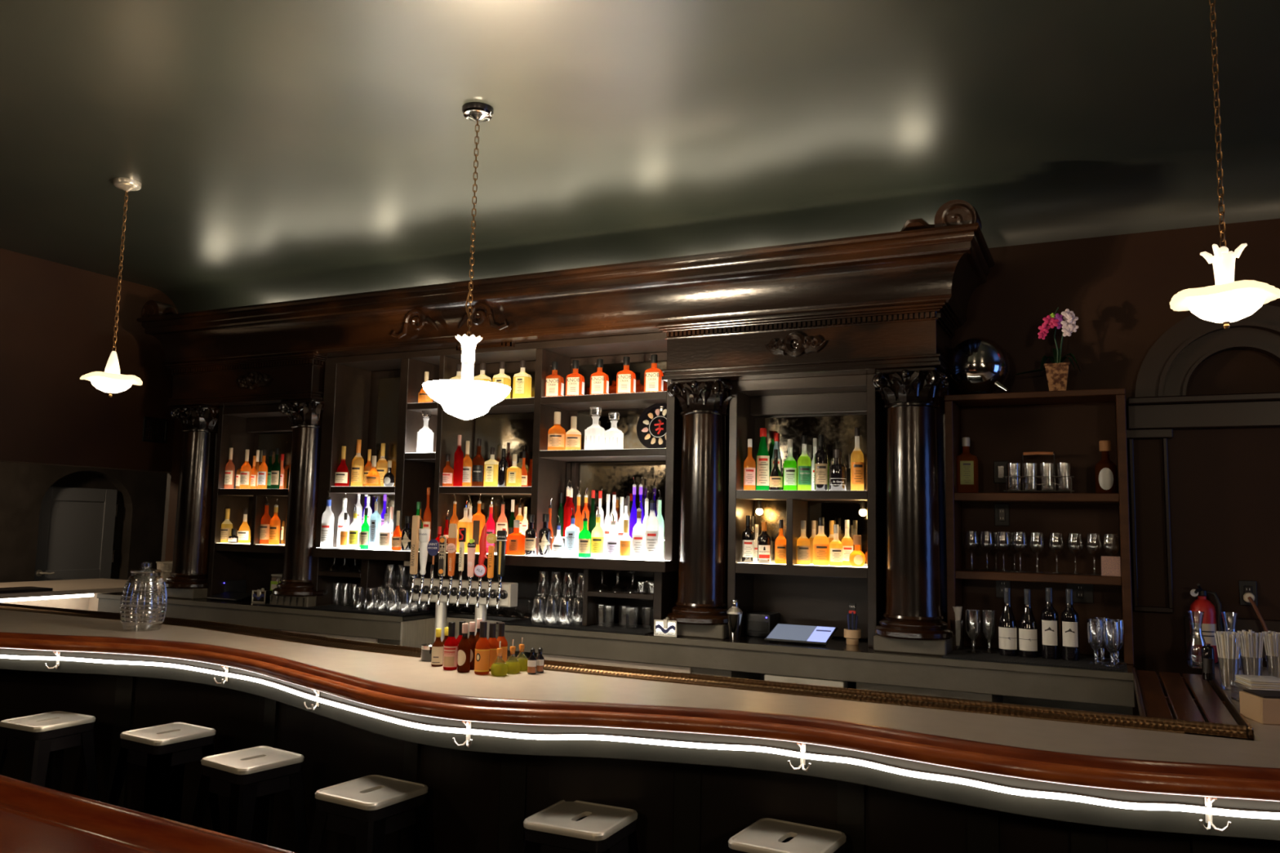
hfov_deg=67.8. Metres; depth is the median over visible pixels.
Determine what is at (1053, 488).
glass
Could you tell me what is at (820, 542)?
liquor bottle
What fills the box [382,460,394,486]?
liquor bottle
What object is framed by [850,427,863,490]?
liquor bottle
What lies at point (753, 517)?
liquor bottle
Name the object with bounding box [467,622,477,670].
bottle
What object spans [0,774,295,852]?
table
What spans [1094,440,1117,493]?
liquor bottle
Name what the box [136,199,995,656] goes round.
bar
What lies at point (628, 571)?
cocktail glass
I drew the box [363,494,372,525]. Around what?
liquor bottle
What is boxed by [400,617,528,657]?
sink
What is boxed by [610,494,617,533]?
liquor bottle
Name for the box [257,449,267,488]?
liquor bottle
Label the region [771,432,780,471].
liquor bottle
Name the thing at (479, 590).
faucet
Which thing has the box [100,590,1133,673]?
countertop
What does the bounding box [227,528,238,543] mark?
liquor bottle
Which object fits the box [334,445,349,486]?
liquor bottle
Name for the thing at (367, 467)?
liquor bottle
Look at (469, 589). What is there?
faucet
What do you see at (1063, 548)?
wine glass
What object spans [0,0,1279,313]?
ceiling
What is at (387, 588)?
pint glass
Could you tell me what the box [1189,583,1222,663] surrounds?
fire extinguisher
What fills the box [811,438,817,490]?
liquor bottle
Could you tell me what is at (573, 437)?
liquor bottle
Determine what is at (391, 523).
liquor bottle
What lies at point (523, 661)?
oil cruet
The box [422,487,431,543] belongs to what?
liquor bottle
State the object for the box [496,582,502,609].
faucet
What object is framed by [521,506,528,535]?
liquor bottle
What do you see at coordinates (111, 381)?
pendant lamp
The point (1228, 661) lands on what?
glass
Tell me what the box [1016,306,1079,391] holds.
potted orchid
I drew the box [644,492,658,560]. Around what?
liquor bottle
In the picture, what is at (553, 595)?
pint glass
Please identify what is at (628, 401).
shelf
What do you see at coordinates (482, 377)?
liquor bottle
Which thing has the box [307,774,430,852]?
bar stool
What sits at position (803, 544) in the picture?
liquor bottle
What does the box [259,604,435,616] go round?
bar mat
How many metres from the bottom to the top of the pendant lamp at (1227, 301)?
1.214 m
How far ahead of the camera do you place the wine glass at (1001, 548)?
4.98 m
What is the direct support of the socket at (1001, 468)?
attached to the power outlet at (999, 467)
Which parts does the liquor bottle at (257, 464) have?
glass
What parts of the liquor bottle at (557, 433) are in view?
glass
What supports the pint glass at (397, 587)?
on the bar mat at (403, 612)
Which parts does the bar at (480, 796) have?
drip rail, rail moulding, panel, return panel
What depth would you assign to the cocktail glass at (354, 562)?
6.46 m
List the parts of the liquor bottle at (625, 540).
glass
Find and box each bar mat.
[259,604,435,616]
[496,617,653,635]
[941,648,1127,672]
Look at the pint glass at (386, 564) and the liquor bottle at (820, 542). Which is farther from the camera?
the pint glass at (386, 564)
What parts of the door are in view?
handle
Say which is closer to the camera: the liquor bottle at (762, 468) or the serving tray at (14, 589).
the liquor bottle at (762, 468)
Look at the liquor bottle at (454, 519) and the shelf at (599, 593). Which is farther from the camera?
the liquor bottle at (454, 519)
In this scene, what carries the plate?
on the bar at (829, 338)
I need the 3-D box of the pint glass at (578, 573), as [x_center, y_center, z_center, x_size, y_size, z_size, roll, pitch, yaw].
[-0.351,0.965,5.801,0.085,0.148,0.085,-2,-7,26]
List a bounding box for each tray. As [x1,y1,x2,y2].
[0,586,53,593]
[1135,670,1237,724]
[1230,680,1248,702]
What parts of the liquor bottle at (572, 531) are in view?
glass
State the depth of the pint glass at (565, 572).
5.83 m
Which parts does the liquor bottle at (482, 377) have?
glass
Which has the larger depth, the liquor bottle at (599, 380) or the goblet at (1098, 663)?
the liquor bottle at (599, 380)
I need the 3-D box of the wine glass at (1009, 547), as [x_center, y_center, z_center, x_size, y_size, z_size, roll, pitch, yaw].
[1.864,0.641,4.890,0.075,0.200,0.075,-2,-7,26]
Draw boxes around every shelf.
[213,542,284,553]
[217,488,288,497]
[311,546,318,555]
[313,547,678,572]
[317,569,360,577]
[329,486,395,494]
[404,452,435,462]
[406,401,437,415]
[439,486,531,495]
[442,397,534,413]
[538,448,666,462]
[540,391,666,410]
[587,588,653,599]
[735,563,867,578]
[736,490,866,501]
[954,493,1119,503]
[955,568,1121,585]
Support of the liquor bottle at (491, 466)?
on the bar at (829, 338)
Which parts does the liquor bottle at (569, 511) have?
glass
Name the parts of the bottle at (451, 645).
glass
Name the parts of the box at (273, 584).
lid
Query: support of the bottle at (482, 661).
on the bar at (480, 796)
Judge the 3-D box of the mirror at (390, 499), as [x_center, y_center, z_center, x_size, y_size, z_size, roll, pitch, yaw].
[-1.717,0.612,6.705,0.545,0.255,0.010,-2,-7,26]
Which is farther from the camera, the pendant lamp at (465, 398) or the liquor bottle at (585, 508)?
the liquor bottle at (585, 508)
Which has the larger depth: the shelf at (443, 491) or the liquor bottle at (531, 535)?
the shelf at (443, 491)
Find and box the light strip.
[311,696,1279,819]
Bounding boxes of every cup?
[844,603,861,644]
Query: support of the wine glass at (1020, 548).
on the shelving unit at (1070, 424)
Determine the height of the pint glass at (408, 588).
0.148 m
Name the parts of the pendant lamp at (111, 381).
lamp shade, glass stem, chain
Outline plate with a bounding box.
[636,403,666,448]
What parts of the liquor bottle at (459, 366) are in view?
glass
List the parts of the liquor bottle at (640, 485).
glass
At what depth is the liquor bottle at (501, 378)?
6.07 m
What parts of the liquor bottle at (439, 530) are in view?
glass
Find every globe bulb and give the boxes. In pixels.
[755,500,763,515]
[858,501,866,516]
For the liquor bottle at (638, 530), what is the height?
0.334 m
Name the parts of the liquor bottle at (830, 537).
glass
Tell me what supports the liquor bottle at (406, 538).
on the bar at (829, 338)
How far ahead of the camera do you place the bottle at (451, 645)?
3.87 m
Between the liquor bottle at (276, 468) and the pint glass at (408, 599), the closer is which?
the pint glass at (408, 599)
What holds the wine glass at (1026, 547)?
on the shelving unit at (1070, 424)
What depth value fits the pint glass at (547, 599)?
5.58 m
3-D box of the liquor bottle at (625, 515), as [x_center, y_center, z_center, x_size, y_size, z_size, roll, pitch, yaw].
[-0.087,0.559,5.793,0.040,0.247,0.040,1,-6,4]
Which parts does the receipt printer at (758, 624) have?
panel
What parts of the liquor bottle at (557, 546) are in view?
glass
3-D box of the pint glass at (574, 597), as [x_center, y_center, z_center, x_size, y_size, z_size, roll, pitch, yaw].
[-0.376,1.108,5.742,0.085,0.148,0.085,-2,-7,26]
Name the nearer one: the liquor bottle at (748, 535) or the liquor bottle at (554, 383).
the liquor bottle at (748, 535)
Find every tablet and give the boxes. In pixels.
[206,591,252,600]
[764,623,837,644]
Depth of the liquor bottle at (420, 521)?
6.09 m
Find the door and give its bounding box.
[34,486,118,581]
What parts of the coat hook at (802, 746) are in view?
plate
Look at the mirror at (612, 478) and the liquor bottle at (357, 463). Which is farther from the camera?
the liquor bottle at (357, 463)
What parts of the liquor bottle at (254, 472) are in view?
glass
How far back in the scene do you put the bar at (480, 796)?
3.28 m
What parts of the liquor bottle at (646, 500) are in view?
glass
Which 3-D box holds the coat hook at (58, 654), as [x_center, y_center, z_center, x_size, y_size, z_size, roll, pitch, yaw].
[-2.781,1.110,4.532,0.073,0.081,0.045,0,-6,9]
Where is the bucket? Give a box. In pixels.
[155,560,172,594]
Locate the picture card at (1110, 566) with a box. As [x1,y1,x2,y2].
[1101,555,1120,577]
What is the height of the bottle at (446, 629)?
0.150 m
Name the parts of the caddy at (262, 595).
frame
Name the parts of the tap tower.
plate, plate, plate, post, plate, plate, plate, plate, post, plate, plate, plate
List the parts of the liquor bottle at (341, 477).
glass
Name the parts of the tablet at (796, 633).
screen panel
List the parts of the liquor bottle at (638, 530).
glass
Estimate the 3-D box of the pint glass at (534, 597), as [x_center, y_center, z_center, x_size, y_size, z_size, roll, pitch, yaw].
[-0.614,1.104,5.746,0.085,0.148,0.085,-2,-7,26]
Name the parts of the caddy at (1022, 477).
handle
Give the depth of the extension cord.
4.46 m
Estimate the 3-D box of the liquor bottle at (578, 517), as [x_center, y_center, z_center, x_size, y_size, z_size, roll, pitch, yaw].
[-0.374,0.574,5.764,0.055,0.420,0.055,1,-6,4]
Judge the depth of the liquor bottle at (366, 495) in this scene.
6.76 m
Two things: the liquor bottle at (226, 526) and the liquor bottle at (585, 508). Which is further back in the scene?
the liquor bottle at (226, 526)
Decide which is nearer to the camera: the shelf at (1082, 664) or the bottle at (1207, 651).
the bottle at (1207, 651)
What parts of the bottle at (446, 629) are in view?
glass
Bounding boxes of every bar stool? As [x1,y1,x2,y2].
[0,711,99,801]
[107,722,221,833]
[191,746,308,852]
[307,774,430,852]
[522,800,638,852]
[728,817,846,852]
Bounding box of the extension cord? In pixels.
[1243,592,1268,639]
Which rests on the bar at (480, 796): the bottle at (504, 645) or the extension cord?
the bottle at (504, 645)
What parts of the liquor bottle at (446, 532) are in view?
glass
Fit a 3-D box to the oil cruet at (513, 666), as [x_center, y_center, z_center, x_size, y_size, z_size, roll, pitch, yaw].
[-0.512,0.922,3.832,0.067,0.135,0.067,-2,-7,26]
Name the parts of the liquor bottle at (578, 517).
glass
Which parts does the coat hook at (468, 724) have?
plate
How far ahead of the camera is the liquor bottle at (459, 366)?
6.24 m
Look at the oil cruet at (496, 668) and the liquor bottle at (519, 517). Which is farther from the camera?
the liquor bottle at (519, 517)
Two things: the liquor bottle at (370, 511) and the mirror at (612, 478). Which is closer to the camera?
the mirror at (612, 478)
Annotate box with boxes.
[270,573,282,590]
[1239,688,1279,724]
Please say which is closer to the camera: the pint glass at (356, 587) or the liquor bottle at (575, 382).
the liquor bottle at (575, 382)
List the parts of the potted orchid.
flower, flower, flower, flower, pot, flower, stem, flower, flower, flower, flower, flower, flower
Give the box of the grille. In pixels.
[144,419,165,440]
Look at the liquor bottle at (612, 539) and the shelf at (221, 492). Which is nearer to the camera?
the liquor bottle at (612, 539)
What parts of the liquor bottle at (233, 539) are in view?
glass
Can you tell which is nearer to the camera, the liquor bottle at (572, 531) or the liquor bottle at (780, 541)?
the liquor bottle at (780, 541)
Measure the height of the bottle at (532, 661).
0.103 m
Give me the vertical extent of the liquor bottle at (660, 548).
0.404 m
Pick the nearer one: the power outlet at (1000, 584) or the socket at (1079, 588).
the socket at (1079, 588)
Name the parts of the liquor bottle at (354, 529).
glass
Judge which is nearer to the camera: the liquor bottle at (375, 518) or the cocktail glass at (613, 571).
the cocktail glass at (613, 571)
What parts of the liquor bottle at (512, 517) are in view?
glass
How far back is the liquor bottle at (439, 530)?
6.00 m
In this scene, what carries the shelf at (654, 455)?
attached to the bar at (829, 338)
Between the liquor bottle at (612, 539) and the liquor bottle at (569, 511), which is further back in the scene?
the liquor bottle at (569, 511)
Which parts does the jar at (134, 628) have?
lid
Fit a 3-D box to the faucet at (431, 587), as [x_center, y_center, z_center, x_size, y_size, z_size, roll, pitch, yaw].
[-1.252,0.987,5.699,0.023,0.153,0.037,-2,-7,26]
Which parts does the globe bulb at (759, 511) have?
globe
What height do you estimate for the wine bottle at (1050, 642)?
0.334 m
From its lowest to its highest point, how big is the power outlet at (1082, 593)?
0.116 m
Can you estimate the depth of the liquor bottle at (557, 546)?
5.61 m
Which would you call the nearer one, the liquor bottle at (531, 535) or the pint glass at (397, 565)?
the liquor bottle at (531, 535)
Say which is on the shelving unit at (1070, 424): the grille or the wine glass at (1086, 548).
the wine glass at (1086, 548)
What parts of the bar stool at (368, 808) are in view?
leg, leg, seat, leg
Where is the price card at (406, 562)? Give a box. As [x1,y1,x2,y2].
[404,560,410,565]
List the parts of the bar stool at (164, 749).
leg, leg, seat, leg, leg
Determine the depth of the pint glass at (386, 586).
6.42 m
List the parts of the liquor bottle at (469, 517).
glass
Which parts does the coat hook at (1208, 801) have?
plate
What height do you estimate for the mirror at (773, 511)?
0.345 m
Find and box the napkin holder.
[1230,674,1279,702]
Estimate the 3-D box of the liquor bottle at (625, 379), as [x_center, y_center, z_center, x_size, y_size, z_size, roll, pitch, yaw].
[-0.082,-0.302,5.714,0.106,0.232,0.077,0,-6,16]
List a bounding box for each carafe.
[1186,610,1205,668]
[1221,612,1242,670]
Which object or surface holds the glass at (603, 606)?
on the bar mat at (565, 624)
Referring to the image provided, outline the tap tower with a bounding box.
[408,577,518,641]
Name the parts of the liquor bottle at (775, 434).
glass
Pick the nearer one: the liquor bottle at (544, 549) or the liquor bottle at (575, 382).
the liquor bottle at (544, 549)
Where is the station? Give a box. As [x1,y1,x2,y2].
[0,592,106,611]
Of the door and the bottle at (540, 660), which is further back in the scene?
the door
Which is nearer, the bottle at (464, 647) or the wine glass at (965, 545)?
the bottle at (464, 647)
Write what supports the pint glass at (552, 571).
on the pint glass
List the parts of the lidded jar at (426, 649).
lid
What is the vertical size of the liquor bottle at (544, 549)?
0.250 m
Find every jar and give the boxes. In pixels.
[120,562,167,631]
[420,643,433,662]
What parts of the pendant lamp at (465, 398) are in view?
lamp shade, glass stem, chain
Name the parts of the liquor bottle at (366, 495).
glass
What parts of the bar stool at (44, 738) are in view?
leg, leg, seat, leg, leg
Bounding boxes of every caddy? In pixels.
[251,587,272,603]
[653,617,679,637]
[1003,451,1075,493]
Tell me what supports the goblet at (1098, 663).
on the shelf at (1082, 664)
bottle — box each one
[220,508,232,542]
[224,448,235,488]
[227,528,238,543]
[235,468,240,488]
[237,507,250,542]
[240,449,251,488]
[250,455,257,488]
[255,449,259,488]
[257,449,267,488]
[259,496,271,544]
[266,449,272,488]
[268,498,280,544]
[270,448,280,488]
[279,453,284,488]
[280,520,284,544]
[320,490,333,547]
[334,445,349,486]
[336,493,349,547]
[339,512,349,548]
[348,503,359,549]
[351,439,364,486]
[354,493,362,531]
[360,507,369,549]
[361,494,368,524]
[363,448,371,486]
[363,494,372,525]
[364,455,380,486]
[368,494,381,550]
[376,443,387,486]
[378,506,391,550]
[380,494,388,525]
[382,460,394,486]
[388,506,393,549]
[391,511,401,551]
[400,515,411,551]
[416,502,422,528]
[417,371,432,402]
[417,520,422,551]
[419,502,422,523]
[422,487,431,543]
[431,628,444,666]
[435,526,441,552]
[441,627,448,650]
[442,453,453,486]
[443,510,448,538]
[443,622,457,670]
[449,493,458,527]
[450,364,462,379]
[453,435,463,486]
[456,500,472,553]
[456,621,465,645]
[457,622,471,672]
[462,440,472,486]
[467,495,474,515]
[467,498,472,520]
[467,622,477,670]
[471,438,484,486]
[471,493,485,552]
[473,362,491,382]
[474,621,489,674]
[475,618,482,640]
[483,447,498,486]
[486,497,495,553]
[488,622,498,671]
[492,361,511,399]
[496,495,507,535]
[496,622,507,662]
[497,448,508,486]
[506,453,521,486]
[506,520,524,555]
[508,499,515,534]
[512,360,531,398]
[515,497,523,533]
[521,450,527,486]
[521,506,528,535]
[524,514,537,555]
[527,647,537,674]
[536,647,544,673]
[537,514,551,556]
[545,361,564,396]
[547,411,565,450]
[548,497,553,555]
[551,515,564,556]
[557,493,564,537]
[563,480,569,537]
[564,416,581,449]
[564,507,579,557]
[565,360,584,395]
[566,480,574,527]
[574,486,582,532]
[577,510,591,557]
[582,487,589,530]
[588,490,595,556]
[590,359,608,395]
[591,506,604,558]
[595,490,604,529]
[604,493,611,557]
[605,514,619,559]
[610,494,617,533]
[616,356,635,393]
[617,497,624,552]
[618,520,631,559]
[622,497,628,533]
[629,476,636,538]
[631,500,644,559]
[639,476,644,524]
[642,490,648,559]
[644,354,663,392]
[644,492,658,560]
[656,489,663,559]
[742,515,754,562]
[743,439,755,490]
[751,515,755,539]
[753,524,758,562]
[755,427,769,490]
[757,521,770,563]
[768,448,782,490]
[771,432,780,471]
[774,520,786,564]
[783,439,796,490]
[796,520,810,564]
[797,435,811,490]
[808,520,816,564]
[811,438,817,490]
[813,517,829,565]
[814,435,827,490]
[827,520,834,543]
[828,448,846,490]
[829,524,842,566]
[841,520,853,565]
[848,534,865,566]
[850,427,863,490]
[956,437,978,493]
[998,587,1017,656]
[1018,588,1038,657]
[1040,587,1059,659]
[1060,588,1079,661]
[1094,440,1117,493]
[1200,643,1215,680]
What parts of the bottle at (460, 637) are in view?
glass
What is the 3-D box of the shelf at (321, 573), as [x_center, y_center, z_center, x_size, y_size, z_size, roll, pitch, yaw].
[-1.951,1.013,6.572,0.380,0.030,0.350,-2,-7,26]
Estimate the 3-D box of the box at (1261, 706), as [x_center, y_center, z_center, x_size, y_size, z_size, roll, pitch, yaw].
[2.100,0.929,3.157,0.147,0.089,0.150,0,-6,8]
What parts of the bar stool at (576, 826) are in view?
leg, leg, leg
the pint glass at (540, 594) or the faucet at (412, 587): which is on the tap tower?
the faucet at (412, 587)
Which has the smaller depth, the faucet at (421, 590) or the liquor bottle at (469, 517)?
the faucet at (421, 590)
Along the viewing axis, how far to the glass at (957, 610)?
4.81 m
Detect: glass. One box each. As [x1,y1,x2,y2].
[327,559,341,571]
[331,582,342,604]
[337,564,351,571]
[340,582,351,605]
[347,561,360,572]
[349,583,359,606]
[352,586,365,609]
[363,587,377,610]
[373,586,386,609]
[374,588,388,611]
[382,564,395,586]
[382,586,395,608]
[384,587,397,610]
[386,589,399,613]
[394,564,407,586]
[394,586,407,609]
[395,588,408,611]
[398,589,411,613]
[405,587,418,610]
[406,565,419,587]
[407,599,420,612]
[508,598,522,617]
[521,599,535,617]
[530,598,544,624]
[531,596,544,621]
[536,570,549,595]
[537,594,550,618]
[543,599,557,625]
[549,571,562,595]
[549,595,563,619]
[556,600,571,626]
[557,598,570,623]
[561,572,575,596]
[562,595,576,620]
[571,597,582,613]
[571,599,582,622]
[574,573,578,597]
[575,596,582,622]
[594,570,608,591]
[595,604,607,625]
[603,605,615,626]
[608,571,624,592]
[610,570,625,591]
[618,605,630,627]
[624,572,639,593]
[626,571,640,591]
[626,606,638,629]
[636,581,648,593]
[641,606,653,629]
[949,606,964,650]
[964,531,978,570]
[978,531,994,570]
[988,532,1003,570]
[995,531,1011,571]
[1006,462,1020,490]
[1006,533,1022,571]
[1012,532,1027,572]
[1022,462,1037,490]
[1029,532,1044,573]
[1040,462,1054,490]
[1048,533,1064,573]
[1056,462,1071,490]
[1066,533,1083,573]
[1085,533,1102,574]
[1102,533,1119,556]
[1213,631,1241,690]
[1236,630,1264,675]
[1262,631,1279,678]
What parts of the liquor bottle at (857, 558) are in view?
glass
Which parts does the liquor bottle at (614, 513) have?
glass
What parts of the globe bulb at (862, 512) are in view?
globe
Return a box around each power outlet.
[993,461,1008,483]
[994,503,1009,525]
[995,580,1010,598]
[1066,583,1093,603]
[1238,580,1257,605]
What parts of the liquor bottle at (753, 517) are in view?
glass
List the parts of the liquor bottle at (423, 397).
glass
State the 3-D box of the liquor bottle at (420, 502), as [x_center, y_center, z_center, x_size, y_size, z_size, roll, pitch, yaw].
[-1.469,0.659,6.326,0.070,0.320,0.072,1,-6,4]
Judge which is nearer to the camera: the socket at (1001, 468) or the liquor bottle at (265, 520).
the socket at (1001, 468)
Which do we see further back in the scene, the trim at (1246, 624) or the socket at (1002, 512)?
the socket at (1002, 512)
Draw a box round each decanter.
[416,410,433,453]
[584,406,605,449]
[603,412,623,449]
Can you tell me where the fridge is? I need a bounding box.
[763,674,856,688]
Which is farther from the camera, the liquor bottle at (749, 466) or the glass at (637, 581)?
the glass at (637, 581)
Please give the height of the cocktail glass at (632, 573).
0.117 m
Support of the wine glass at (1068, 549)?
on the shelving unit at (1070, 424)
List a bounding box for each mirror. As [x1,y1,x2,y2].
[248,497,253,530]
[257,432,292,488]
[367,495,395,523]
[374,377,399,486]
[471,495,531,534]
[474,413,533,486]
[477,371,535,398]
[577,408,648,449]
[578,360,666,395]
[579,462,666,539]
[754,501,786,561]
[764,414,866,490]
[808,501,867,564]
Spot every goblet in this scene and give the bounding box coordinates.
[965,609,981,653]
[981,609,996,653]
[1087,618,1104,665]
[1093,617,1110,662]
[1102,621,1120,667]
[1107,619,1124,665]
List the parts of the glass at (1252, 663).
glass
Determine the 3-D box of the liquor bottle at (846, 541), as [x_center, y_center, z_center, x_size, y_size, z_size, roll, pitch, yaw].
[1.127,0.632,5.188,0.065,0.247,0.066,1,-6,4]
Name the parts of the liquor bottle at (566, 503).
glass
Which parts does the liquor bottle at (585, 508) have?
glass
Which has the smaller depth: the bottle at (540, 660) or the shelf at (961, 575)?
the bottle at (540, 660)
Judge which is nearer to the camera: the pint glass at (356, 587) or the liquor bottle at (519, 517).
the liquor bottle at (519, 517)
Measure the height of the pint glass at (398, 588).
0.148 m
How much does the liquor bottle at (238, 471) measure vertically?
0.261 m
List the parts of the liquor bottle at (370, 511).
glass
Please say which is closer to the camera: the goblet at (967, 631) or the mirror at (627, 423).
the goblet at (967, 631)
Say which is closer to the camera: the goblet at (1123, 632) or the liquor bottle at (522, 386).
the goblet at (1123, 632)
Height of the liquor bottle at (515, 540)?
0.211 m
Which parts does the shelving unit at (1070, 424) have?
panel, panel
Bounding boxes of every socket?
[757,500,761,508]
[860,501,865,509]
[997,465,1004,478]
[998,508,1005,521]
[999,580,1006,593]
[1075,584,1084,598]
[1244,586,1252,594]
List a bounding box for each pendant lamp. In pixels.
[80,177,142,396]
[422,102,511,420]
[1169,0,1279,328]
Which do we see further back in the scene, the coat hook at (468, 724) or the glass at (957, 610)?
the glass at (957, 610)
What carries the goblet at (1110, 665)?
on the shelf at (1082, 664)
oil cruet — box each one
[490,640,507,675]
[505,639,520,673]
[514,636,528,671]
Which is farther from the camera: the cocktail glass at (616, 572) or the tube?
the cocktail glass at (616, 572)
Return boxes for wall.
[0,248,178,561]
[0,462,167,582]
[164,217,1279,720]
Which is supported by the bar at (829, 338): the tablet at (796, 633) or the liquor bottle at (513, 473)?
the liquor bottle at (513, 473)
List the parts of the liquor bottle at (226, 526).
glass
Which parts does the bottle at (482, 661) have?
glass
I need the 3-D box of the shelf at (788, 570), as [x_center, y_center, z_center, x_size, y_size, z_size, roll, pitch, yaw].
[0.916,0.785,5.225,0.725,0.055,0.300,-2,-7,26]
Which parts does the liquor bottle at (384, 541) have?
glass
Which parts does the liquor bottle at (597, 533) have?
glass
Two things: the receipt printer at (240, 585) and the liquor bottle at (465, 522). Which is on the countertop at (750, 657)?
the receipt printer at (240, 585)
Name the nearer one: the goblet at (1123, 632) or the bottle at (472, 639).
the bottle at (472, 639)
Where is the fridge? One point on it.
(824, 682)
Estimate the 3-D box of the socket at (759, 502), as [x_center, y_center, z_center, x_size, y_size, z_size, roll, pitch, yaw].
[0.682,0.445,5.445,0.026,0.050,0.026,-2,-7,26]
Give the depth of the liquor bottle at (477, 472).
6.07 m
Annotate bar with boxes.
[0,577,1279,852]
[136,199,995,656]
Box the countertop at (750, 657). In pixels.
[97,590,1134,715]
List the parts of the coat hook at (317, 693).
plate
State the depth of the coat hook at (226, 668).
4.21 m
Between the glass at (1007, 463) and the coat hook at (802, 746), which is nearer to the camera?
the coat hook at (802, 746)
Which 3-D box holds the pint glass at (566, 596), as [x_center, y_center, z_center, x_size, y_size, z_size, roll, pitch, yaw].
[-0.433,1.121,5.880,0.085,0.148,0.085,-2,-7,26]
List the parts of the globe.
spout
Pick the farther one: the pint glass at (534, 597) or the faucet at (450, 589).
the pint glass at (534, 597)
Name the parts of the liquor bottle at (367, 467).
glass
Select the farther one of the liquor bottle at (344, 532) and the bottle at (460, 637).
the liquor bottle at (344, 532)
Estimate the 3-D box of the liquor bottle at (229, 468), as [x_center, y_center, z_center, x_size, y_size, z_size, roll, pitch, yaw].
[-3.081,0.315,7.161,0.069,0.310,0.070,1,-6,4]
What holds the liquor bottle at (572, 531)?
on the bar at (829, 338)
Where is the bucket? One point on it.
(166, 566)
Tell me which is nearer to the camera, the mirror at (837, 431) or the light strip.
the light strip
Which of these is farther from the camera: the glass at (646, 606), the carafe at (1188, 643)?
the glass at (646, 606)
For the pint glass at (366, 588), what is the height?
0.148 m
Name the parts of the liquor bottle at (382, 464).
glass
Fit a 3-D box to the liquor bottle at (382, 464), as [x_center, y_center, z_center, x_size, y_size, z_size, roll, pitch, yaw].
[-1.819,0.277,6.726,0.079,0.317,0.081,1,-6,4]
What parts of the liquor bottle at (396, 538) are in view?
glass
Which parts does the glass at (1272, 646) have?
glass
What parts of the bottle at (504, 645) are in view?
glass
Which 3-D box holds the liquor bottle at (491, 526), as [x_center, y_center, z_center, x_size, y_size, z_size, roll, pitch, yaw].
[-0.947,0.625,6.038,0.058,0.352,0.059,1,-6,4]
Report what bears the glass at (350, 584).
on the bar mat at (403, 612)
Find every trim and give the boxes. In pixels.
[1126,391,1279,439]
[1128,437,1279,658]
[1134,304,1279,397]
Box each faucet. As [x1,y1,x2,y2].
[408,577,414,603]
[418,577,424,604]
[427,578,433,604]
[437,579,443,605]
[446,579,452,605]
[456,580,462,606]
[466,580,471,607]
[475,581,481,608]
[486,582,492,608]
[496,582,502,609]
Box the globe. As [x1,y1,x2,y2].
[946,337,1009,394]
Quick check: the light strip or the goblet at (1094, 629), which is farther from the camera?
the goblet at (1094, 629)
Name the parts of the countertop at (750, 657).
pale panel, pale panel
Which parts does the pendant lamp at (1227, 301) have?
chain, glass stem, lamp shade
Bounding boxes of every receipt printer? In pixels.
[222,579,246,592]
[746,611,779,637]
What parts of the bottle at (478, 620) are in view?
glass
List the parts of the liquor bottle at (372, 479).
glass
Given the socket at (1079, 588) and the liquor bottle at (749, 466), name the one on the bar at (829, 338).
the liquor bottle at (749, 466)
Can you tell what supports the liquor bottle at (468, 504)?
on the bar at (829, 338)
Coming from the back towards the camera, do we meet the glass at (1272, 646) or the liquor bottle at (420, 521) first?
the liquor bottle at (420, 521)
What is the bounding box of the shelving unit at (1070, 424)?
[944,388,1133,664]
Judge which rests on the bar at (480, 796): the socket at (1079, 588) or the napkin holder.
the napkin holder
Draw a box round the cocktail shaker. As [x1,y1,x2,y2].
[727,600,742,640]
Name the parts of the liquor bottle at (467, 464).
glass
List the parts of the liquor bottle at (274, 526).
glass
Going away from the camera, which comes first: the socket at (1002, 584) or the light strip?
the light strip
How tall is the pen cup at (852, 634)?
0.215 m
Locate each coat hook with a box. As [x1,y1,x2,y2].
[44,651,60,669]
[213,666,228,684]
[303,688,319,711]
[452,720,472,747]
[787,742,810,771]
[1199,797,1231,831]
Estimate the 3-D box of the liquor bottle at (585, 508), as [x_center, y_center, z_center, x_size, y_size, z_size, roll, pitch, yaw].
[-0.338,0.535,5.929,0.045,0.312,0.045,1,-6,4]
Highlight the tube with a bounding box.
[0,653,315,700]
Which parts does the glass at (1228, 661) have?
glass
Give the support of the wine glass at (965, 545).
on the shelving unit at (1070, 424)
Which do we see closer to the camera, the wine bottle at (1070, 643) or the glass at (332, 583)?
the wine bottle at (1070, 643)
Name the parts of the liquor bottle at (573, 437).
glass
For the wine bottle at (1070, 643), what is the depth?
4.51 m
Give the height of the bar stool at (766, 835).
0.721 m
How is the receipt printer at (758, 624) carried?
on the countertop at (750, 657)
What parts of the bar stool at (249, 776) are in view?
leg, leg, seat, leg, leg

